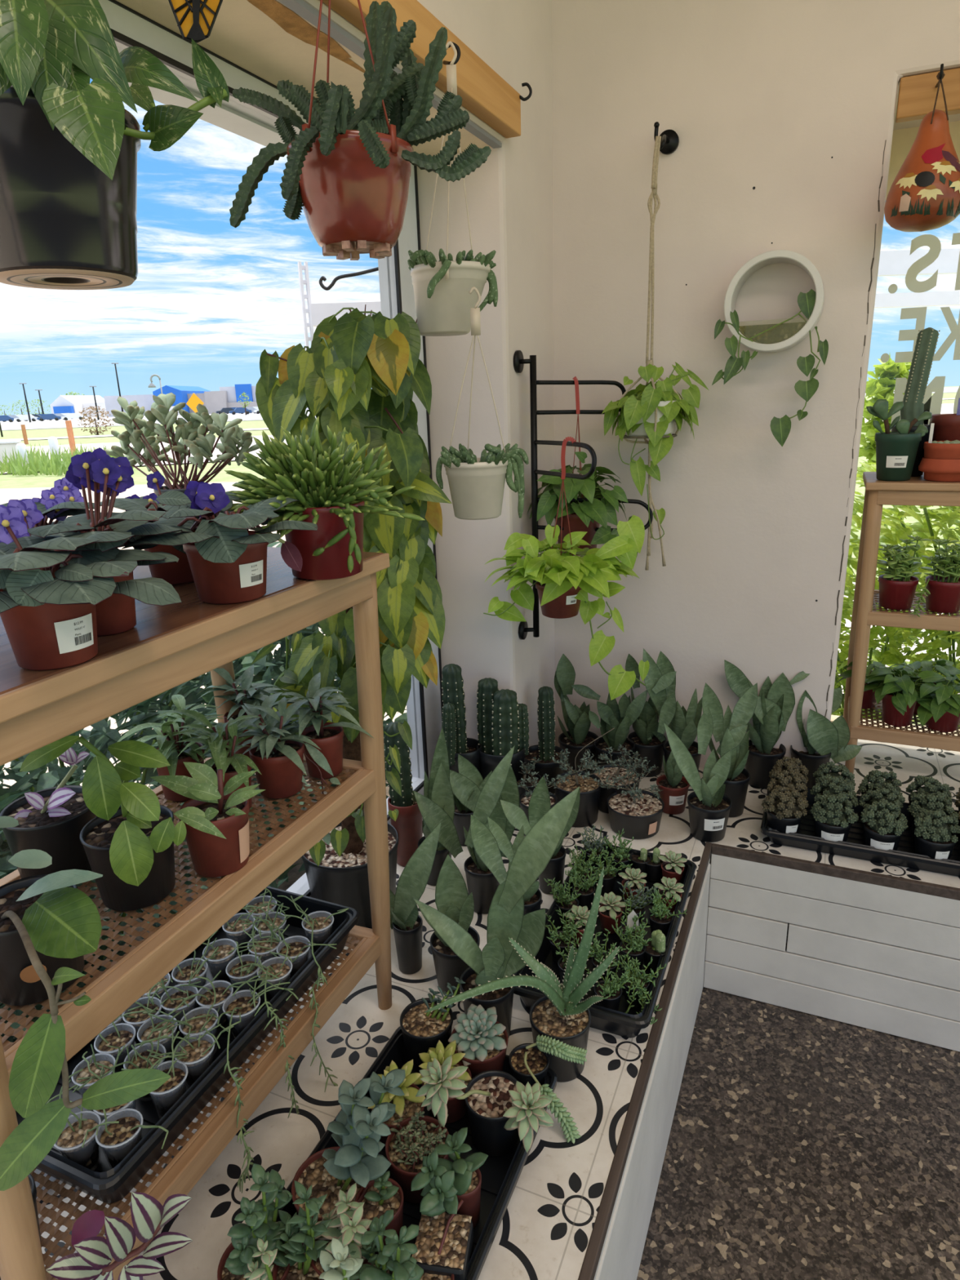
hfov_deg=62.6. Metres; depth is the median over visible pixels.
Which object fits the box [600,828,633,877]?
plant
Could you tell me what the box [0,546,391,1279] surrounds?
plant shelf
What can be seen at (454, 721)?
cactus
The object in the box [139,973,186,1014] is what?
cup
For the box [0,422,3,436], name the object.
lamp pole
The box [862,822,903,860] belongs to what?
pot
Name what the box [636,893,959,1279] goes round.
floor
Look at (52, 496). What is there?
flower
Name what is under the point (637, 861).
plant
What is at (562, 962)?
plant
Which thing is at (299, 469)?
cactus
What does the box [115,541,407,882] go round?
shrub
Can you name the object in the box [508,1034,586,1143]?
burro tail
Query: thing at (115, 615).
pot
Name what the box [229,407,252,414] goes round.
parked car
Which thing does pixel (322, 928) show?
cup
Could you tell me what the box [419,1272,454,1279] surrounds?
pot
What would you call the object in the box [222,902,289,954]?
cup
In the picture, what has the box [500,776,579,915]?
snake plant
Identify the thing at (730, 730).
snake plant
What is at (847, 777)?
cactus
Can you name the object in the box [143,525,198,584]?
pot
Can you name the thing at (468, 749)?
pot
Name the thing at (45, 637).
pot
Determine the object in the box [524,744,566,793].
pot
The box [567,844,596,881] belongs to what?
plant
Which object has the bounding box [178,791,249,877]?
pot
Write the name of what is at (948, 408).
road
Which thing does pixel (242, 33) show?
trim
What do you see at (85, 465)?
flower
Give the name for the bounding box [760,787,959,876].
tray
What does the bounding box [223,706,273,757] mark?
pot
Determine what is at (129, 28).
window
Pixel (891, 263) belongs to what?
decal
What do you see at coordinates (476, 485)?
pot
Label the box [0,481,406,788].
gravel
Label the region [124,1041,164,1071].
cup
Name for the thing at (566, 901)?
plant
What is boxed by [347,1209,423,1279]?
jade plant
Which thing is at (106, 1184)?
seedling tray
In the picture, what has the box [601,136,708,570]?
planter
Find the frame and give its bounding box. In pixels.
[297,261,381,692]
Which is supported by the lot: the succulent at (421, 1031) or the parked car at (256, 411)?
the parked car at (256, 411)
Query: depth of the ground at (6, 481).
23.20 m
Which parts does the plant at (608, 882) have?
pot, stem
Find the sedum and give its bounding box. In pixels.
[385,1111,448,1203]
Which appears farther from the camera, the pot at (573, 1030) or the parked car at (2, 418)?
the parked car at (2, 418)
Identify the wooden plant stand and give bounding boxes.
[843,471,959,773]
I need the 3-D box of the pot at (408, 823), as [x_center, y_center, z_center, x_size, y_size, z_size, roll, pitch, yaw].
[-0.180,0.469,1.951,0.085,0.172,0.085,6,19,23]
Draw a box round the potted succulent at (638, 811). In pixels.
[600,758,664,839]
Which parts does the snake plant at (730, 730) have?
pot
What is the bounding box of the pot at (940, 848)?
[913,828,956,870]
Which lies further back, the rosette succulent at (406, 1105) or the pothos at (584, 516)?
the pothos at (584, 516)
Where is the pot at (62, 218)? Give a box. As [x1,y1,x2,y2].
[0,85,141,279]
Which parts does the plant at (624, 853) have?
stem, pot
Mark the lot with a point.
(46, 424)
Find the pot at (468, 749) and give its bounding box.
[449,737,482,773]
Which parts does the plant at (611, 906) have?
pot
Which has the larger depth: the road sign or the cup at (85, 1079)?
the road sign
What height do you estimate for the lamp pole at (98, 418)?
6.172 m
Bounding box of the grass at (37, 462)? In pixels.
[0,442,133,475]
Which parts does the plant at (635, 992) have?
pot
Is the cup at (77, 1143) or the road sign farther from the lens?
the road sign
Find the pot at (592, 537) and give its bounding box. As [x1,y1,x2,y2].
[554,512,599,555]
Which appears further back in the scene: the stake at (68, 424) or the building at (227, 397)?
the building at (227, 397)
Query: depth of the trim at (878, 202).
1.99 m
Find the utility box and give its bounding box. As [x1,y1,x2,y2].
[0,440,21,469]
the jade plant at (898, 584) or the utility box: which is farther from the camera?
the utility box
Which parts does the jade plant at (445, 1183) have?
stem, pot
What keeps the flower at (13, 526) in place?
on the african violet at (48, 611)
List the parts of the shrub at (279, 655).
stem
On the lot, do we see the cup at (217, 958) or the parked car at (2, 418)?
the parked car at (2, 418)
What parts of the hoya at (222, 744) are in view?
stem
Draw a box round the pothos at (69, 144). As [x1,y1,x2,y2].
[0,0,229,289]
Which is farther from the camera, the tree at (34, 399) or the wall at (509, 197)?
the tree at (34, 399)
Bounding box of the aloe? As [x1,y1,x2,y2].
[424,866,619,1082]
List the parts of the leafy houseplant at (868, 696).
pot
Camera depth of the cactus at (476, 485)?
1.35 m
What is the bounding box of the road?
[0,403,954,473]
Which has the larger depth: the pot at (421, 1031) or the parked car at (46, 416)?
the parked car at (46, 416)
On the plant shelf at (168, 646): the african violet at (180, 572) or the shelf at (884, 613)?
the african violet at (180, 572)
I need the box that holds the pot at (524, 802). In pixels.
[519,790,557,835]
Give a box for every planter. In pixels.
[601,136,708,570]
[711,249,828,446]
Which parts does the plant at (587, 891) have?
stem, pot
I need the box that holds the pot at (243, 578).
[182,530,268,604]
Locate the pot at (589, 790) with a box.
[553,770,601,826]
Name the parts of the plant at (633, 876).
pot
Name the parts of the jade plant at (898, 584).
pot, stem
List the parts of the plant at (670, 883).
pot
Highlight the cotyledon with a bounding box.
[103,392,259,495]
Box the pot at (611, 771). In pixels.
[591,764,640,813]
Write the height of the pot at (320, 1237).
0.080 m
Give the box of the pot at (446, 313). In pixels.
[410,260,490,336]
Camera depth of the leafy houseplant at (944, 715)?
2.20 m
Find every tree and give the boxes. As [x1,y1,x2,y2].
[0,404,12,415]
[8,400,31,414]
[26,399,50,414]
[61,391,84,395]
[238,392,251,414]
[856,354,911,481]
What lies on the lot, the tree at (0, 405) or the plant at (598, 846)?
the tree at (0, 405)
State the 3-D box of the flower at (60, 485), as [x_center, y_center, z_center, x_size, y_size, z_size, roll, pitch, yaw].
[-0.544,-0.199,1.038,0.030,0.031,0.009,-7,18,-15]
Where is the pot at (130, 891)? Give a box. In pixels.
[79,804,175,911]
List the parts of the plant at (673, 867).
pot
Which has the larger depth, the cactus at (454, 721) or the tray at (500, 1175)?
the cactus at (454, 721)
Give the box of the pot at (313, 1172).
[291,1146,368,1222]
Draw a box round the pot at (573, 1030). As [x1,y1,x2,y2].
[528,995,591,1082]
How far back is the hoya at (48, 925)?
0.72 m
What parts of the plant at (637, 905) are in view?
pot, stem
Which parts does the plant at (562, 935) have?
pot, stem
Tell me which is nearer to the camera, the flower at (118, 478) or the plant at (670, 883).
the flower at (118, 478)
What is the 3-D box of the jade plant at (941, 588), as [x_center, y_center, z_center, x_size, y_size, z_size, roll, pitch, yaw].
[1.247,-0.174,2.147,0.192,0.196,0.128,-3,17,-2]
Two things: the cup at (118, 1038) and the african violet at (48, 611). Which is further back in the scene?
the cup at (118, 1038)
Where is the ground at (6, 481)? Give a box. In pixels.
[0,386,959,724]
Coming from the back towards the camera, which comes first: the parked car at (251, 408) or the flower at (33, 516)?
the parked car at (251, 408)
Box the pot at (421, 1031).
[400,997,453,1071]
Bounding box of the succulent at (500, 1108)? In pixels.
[415,1055,554,1155]
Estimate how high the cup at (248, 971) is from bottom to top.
0.110 m
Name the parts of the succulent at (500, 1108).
stem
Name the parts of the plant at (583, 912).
pot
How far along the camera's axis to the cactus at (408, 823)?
1.90 m
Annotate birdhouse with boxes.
[884,79,959,231]
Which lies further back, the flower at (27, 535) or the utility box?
the utility box
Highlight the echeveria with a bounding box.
[448,1004,508,1078]
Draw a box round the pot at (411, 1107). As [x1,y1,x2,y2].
[371,1083,424,1146]
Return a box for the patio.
[838,582,959,693]
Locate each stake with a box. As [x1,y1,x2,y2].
[20,424,28,444]
[65,420,75,456]
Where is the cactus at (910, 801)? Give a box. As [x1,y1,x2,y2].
[907,791,917,826]
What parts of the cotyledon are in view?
stem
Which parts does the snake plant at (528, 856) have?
pot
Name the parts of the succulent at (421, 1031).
stem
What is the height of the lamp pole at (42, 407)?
7.000 m
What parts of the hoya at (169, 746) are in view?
stem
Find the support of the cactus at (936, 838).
in the tray at (905, 855)
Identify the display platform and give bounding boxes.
[35,738,959,1279]
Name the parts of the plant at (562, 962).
pot, stem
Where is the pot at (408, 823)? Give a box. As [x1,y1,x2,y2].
[387,795,422,866]
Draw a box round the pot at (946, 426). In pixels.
[928,397,959,440]
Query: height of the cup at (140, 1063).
0.120 m
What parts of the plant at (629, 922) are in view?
pot, stem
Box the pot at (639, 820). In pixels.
[606,789,664,839]
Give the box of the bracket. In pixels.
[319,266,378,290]
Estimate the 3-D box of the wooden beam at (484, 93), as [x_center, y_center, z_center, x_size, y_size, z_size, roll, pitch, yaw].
[-0.496,-0.780,0.532,0.038,0.082,2.872,6,19,23]
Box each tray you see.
[15,886,359,1203]
[266,1026,556,1279]
[513,841,695,1038]
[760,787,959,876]
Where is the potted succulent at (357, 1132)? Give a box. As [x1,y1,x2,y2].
[291,1068,405,1222]
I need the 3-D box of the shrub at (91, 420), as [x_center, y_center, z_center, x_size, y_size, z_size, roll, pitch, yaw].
[-28.152,-16.057,57.752,2.497,2.094,2.348,-9,18,-22]
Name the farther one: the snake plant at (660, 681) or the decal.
the decal
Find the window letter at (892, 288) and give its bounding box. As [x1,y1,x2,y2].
[888,284,897,293]
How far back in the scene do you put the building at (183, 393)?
213.81 m
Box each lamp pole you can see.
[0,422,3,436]
[18,382,31,422]
[35,389,44,413]
[88,386,99,420]
[111,363,123,411]
[148,373,162,393]
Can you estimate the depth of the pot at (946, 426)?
2.10 m
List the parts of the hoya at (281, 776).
stem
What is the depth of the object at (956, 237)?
2.19 m
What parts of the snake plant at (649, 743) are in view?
pot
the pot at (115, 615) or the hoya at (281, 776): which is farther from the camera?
the hoya at (281, 776)
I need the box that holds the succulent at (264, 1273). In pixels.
[243,1238,277,1279]
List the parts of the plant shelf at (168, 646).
leg, rail, cane shelf, rail, rail, rail, cane shelf, leg, rail, rail, rail, rail, leg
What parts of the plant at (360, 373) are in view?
trailing stem, pot, vine stem, trailing stem, trailing stem, trailing stem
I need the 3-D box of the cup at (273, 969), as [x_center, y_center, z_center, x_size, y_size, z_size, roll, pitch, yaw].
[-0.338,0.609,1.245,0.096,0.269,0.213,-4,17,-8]
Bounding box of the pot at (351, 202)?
[286,129,413,253]
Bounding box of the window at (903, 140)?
[830,120,959,736]
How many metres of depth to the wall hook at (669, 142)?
1.96 m
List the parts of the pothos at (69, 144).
vine stem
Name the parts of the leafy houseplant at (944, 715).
pot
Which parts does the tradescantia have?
stem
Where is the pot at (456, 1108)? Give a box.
[422,1061,471,1123]
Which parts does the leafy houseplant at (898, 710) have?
pot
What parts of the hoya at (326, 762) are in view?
trailing stem, stem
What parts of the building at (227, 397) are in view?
sign panel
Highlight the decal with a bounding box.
[874,248,959,308]
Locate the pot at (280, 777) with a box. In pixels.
[248,740,304,799]
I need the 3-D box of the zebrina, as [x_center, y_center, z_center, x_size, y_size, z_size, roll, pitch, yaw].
[-0.362,0.704,0.849,0.153,0.380,0.120,-7,18,-15]
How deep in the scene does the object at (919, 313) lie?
2.28 m
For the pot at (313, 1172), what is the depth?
1.07 m
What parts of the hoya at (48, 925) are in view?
vine stem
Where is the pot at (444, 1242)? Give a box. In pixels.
[412,1199,474,1279]
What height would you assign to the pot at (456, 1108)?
0.060 m
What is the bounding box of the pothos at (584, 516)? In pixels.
[526,376,638,555]
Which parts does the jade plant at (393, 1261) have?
stem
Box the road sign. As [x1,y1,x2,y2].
[186,392,204,413]
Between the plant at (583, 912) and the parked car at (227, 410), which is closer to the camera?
the plant at (583, 912)
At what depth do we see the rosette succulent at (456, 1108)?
1.25 m
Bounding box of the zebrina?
[45,1191,192,1279]
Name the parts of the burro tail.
stem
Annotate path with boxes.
[0,398,955,440]
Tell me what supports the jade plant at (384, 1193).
in the tray at (500, 1175)
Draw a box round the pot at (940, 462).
[918,440,959,482]
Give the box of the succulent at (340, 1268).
[319,1238,363,1279]
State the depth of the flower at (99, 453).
0.86 m
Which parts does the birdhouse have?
cord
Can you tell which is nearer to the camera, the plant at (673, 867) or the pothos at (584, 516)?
the plant at (673, 867)
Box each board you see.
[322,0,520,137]
[895,67,959,122]
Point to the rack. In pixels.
(519, 362)
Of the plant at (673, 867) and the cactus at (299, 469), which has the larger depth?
the plant at (673, 867)
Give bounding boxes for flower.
[0,504,27,544]
[0,532,29,542]
[6,498,44,528]
[31,497,39,502]
[40,486,65,505]
[44,496,71,520]
[53,477,79,491]
[61,488,84,502]
[65,462,86,489]
[71,451,97,479]
[80,477,107,493]
[91,447,110,459]
[91,455,122,485]
[101,487,119,496]
[103,466,134,493]
[110,457,133,475]
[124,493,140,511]
[142,493,159,504]
[146,471,164,489]
[183,480,207,508]
[190,493,205,518]
[195,483,230,514]
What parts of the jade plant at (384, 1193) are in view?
stem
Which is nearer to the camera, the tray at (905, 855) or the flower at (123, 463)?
the flower at (123, 463)
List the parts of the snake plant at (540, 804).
pot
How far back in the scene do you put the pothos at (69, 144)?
0.60 m
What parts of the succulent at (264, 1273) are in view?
stem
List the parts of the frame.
slotted post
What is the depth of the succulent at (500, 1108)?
1.14 m
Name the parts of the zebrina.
stem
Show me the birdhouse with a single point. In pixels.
(924, 194)
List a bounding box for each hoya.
[0,816,170,1191]
[19,735,186,911]
[117,694,225,801]
[168,709,261,808]
[195,664,289,757]
[224,692,321,799]
[248,672,374,844]
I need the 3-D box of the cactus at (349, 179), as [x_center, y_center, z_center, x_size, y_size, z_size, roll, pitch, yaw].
[-0.175,-0.761,1.068,0.379,0.430,0.213,0,17,5]
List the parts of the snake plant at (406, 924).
pot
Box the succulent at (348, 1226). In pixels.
[311,1182,372,1275]
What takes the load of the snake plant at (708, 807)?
on the display platform
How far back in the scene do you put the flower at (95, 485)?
0.85 m
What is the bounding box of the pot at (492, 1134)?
[464,1070,518,1155]
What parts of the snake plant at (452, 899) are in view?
pot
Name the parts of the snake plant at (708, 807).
pot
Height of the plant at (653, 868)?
0.084 m
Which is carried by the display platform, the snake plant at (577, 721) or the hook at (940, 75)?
the snake plant at (577, 721)
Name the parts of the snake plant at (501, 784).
pot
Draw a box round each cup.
[46,1044,115,1103]
[53,1068,119,1168]
[71,1044,185,1128]
[93,1021,135,1072]
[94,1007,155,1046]
[95,1011,181,1097]
[95,1108,168,1168]
[97,1099,135,1125]
[117,977,175,1045]
[121,1028,187,1116]
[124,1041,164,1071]
[128,1001,221,1065]
[131,1012,240,1086]
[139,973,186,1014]
[146,970,221,1055]
[157,978,198,1032]
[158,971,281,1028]
[171,929,217,1002]
[191,929,290,982]
[217,982,298,1193]
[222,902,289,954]
[224,989,258,1032]
[225,915,279,998]
[229,924,299,1118]
[241,888,276,941]
[242,902,301,974]
[243,897,286,950]
[257,927,336,978]
[261,956,292,997]
[277,894,348,1091]
[303,911,333,949]
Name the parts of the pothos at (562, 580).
vine stem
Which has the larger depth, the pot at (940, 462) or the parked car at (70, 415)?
the parked car at (70, 415)
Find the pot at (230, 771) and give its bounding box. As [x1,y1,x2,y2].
[211,763,252,808]
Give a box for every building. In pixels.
[50,395,106,417]
[103,385,209,417]
[204,383,308,413]
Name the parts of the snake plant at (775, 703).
pot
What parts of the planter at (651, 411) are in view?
pot, macrame cord, vine stem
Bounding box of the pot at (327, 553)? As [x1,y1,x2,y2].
[284,500,364,580]
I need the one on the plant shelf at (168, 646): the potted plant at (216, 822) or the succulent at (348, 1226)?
the potted plant at (216, 822)
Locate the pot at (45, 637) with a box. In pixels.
[0,589,97,671]
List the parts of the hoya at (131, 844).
stem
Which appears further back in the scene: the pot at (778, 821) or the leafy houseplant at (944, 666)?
the leafy houseplant at (944, 666)
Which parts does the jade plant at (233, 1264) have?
pot, stem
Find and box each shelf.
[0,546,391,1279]
[859,700,959,737]
[872,592,959,616]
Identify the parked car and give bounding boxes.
[0,415,13,422]
[3,414,18,422]
[13,414,37,422]
[24,413,42,421]
[36,413,61,421]
[48,413,66,420]
[61,413,85,420]
[216,407,234,414]
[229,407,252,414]
[240,406,257,413]
[253,408,259,413]
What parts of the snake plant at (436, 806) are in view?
pot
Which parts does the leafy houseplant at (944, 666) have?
pot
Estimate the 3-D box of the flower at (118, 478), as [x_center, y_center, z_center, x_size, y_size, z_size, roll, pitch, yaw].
[-0.387,-0.172,0.843,0.029,0.029,0.011,-16,22,-38]
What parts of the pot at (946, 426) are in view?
pot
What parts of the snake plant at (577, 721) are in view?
pot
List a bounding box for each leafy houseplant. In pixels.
[834,661,892,708]
[863,667,945,726]
[888,658,959,715]
[894,676,959,732]
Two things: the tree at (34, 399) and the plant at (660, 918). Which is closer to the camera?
the plant at (660, 918)
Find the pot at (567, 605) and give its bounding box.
[535,581,581,618]
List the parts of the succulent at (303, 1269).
stem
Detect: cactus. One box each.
[224,417,424,580]
[229,0,491,260]
[383,721,422,866]
[435,286,528,519]
[441,663,482,773]
[476,677,528,781]
[524,686,566,793]
[761,786,808,843]
[766,767,808,801]
[768,756,808,781]
[809,775,858,808]
[809,792,858,851]
[813,761,855,793]
[857,769,902,799]
[858,787,905,832]
[860,800,907,860]
[891,327,940,476]
[906,774,952,826]
[906,791,959,844]
[907,791,917,826]
[913,809,959,870]
[918,422,959,482]
[954,787,959,826]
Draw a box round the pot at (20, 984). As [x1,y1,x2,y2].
[0,874,84,1005]
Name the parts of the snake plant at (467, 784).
pot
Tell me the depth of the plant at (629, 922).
1.60 m
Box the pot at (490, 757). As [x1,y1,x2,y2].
[476,743,525,781]
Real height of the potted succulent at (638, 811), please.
0.173 m
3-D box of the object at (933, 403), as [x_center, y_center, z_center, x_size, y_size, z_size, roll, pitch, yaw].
[1.287,-0.694,2.322,0.127,0.152,0.001,6,19,23]
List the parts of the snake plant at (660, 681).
pot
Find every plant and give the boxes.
[150,761,265,877]
[217,1163,302,1279]
[251,304,452,928]
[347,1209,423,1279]
[355,1170,404,1254]
[389,822,441,973]
[407,40,497,336]
[411,1127,488,1227]
[412,791,422,836]
[413,728,463,885]
[413,786,579,1038]
[419,853,479,995]
[449,753,492,845]
[462,745,519,913]
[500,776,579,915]
[538,838,565,893]
[543,871,586,924]
[545,908,584,963]
[546,930,595,983]
[554,653,600,773]
[564,860,604,910]
[564,904,590,947]
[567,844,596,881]
[576,824,608,871]
[578,928,632,982]
[585,953,632,1010]
[588,689,647,766]
[588,845,632,895]
[598,891,626,933]
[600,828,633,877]
[607,950,666,1024]
[611,915,652,970]
[617,866,646,899]
[617,880,657,923]
[619,897,645,942]
[625,653,666,777]
[629,848,652,879]
[642,648,702,786]
[642,847,664,881]
[642,929,667,973]
[648,884,687,938]
[653,876,684,913]
[656,751,689,814]
[657,850,687,886]
[663,706,732,842]
[702,682,757,817]
[724,659,809,788]
[790,687,862,788]
[866,399,932,481]
[876,535,930,609]
[909,538,959,617]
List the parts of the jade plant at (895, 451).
pot, stem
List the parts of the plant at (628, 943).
stem, pot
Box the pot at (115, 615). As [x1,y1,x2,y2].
[95,571,136,636]
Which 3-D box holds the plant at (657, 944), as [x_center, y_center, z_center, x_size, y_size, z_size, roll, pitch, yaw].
[0.345,0.608,1.553,0.052,0.088,0.052,0,17,6]
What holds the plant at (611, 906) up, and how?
in the tray at (620, 1023)
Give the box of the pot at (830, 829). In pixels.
[813,816,852,851]
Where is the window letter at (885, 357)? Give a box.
[880,353,889,362]
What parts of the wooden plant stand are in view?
rail, leg, leg, rail, rail, rail, rail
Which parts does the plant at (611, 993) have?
stem, pot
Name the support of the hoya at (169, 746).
on the plant shelf at (168, 646)
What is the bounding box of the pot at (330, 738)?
[301,722,343,778]
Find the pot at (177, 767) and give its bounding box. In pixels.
[156,741,204,801]
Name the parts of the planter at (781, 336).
vine stem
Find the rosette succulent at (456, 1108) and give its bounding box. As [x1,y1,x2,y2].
[413,1040,471,1123]
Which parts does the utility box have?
lid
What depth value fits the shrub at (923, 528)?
3.21 m
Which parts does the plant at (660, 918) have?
pot, stem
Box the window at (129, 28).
[33,0,443,1190]
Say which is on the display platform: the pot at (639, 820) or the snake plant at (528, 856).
the snake plant at (528, 856)
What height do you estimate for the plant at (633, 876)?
0.078 m
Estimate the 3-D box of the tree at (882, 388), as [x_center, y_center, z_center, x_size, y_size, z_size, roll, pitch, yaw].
[4.609,-2.223,9.028,0.797,2.026,0.830,6,19,23]
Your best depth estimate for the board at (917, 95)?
1.75 m
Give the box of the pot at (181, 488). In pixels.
[153,484,186,495]
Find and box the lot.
[0,386,959,430]
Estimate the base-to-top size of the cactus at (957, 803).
0.136 m
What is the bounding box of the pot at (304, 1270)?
[272,1242,326,1279]
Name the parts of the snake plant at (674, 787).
pot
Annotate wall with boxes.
[302,0,555,770]
[551,0,959,893]
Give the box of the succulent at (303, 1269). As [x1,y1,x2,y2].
[271,1180,333,1279]
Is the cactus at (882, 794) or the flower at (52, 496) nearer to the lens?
the flower at (52, 496)
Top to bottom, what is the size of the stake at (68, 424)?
1.354 m
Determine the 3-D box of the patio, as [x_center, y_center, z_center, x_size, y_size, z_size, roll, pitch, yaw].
[4.983,0.122,4.696,6.500,0.001,2.900,6,19,23]
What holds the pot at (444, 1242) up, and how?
in the tray at (500, 1175)
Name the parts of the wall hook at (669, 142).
hook arm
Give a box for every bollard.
[16,443,29,467]
[48,436,59,454]
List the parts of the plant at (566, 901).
stem, pot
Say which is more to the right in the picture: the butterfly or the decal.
the decal
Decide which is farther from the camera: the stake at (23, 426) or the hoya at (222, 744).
the stake at (23, 426)
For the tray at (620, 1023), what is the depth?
1.56 m
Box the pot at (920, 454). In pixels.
[891,424,933,476]
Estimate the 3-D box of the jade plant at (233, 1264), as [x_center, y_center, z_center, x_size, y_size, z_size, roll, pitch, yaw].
[-0.269,0.739,0.966,0.107,0.221,0.095,-13,20,-31]
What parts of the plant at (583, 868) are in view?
stem, pot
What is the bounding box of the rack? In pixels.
[513,350,653,639]
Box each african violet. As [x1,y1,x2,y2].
[0,498,182,671]
[2,477,94,528]
[3,447,192,636]
[100,471,239,584]
[129,480,317,604]
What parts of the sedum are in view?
stem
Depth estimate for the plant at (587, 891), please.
1.74 m
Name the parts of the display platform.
edge trim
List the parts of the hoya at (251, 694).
stem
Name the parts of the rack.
post, arm, arm, arm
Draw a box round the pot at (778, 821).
[766,811,803,843]
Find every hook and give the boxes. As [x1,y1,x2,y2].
[442,41,460,65]
[519,82,532,101]
[653,121,679,154]
[935,63,945,87]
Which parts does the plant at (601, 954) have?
pot, stem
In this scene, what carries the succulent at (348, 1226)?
in the tray at (500, 1175)
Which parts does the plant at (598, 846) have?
stem, pot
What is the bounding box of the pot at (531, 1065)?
[508,1043,549,1086]
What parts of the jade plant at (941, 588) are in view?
sprig stem, pot, stem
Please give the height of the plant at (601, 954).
0.101 m
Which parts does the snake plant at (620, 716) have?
pot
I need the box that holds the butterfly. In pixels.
[168,0,222,43]
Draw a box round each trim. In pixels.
[115,0,491,156]
[247,0,364,72]
[277,0,502,148]
[824,139,886,716]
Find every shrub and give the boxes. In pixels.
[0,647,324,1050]
[0,767,136,1038]
[77,405,113,435]
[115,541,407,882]
[516,756,541,796]
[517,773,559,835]
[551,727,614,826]
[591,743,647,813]
[831,458,959,729]
[831,563,959,726]
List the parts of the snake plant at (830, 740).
pot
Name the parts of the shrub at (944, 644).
stem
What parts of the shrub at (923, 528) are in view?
stem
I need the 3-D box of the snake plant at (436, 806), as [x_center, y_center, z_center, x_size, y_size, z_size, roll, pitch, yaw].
[-0.105,0.393,1.826,0.101,0.386,0.111,-13,20,-32]
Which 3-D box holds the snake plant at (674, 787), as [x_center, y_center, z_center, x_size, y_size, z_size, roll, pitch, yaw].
[0.526,0.388,2.152,0.089,0.164,0.089,6,19,23]
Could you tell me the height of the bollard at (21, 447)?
0.833 m
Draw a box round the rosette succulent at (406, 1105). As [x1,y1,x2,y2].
[367,1059,425,1146]
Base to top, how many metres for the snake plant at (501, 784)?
0.394 m
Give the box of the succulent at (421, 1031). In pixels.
[400,977,465,1071]
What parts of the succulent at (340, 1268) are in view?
stem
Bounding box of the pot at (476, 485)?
[444,457,507,519]
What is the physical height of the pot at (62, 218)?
0.120 m
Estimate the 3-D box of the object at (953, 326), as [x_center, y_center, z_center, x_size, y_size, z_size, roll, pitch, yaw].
[1.332,-0.871,2.244,0.076,0.143,0.001,6,19,23]
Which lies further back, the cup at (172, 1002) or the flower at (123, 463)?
the cup at (172, 1002)
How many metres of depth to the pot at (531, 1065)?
1.28 m
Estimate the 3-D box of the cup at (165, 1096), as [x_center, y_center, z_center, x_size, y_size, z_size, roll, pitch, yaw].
[-0.440,0.599,1.078,0.084,0.090,0.079,-5,17,-11]
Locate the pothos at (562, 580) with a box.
[483,436,649,700]
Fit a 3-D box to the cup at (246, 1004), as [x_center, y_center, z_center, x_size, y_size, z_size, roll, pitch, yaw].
[-0.360,0.575,1.201,0.054,0.058,0.054,6,19,23]
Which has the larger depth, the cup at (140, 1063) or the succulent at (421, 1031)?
the succulent at (421, 1031)
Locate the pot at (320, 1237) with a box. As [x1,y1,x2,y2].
[311,1218,369,1275]

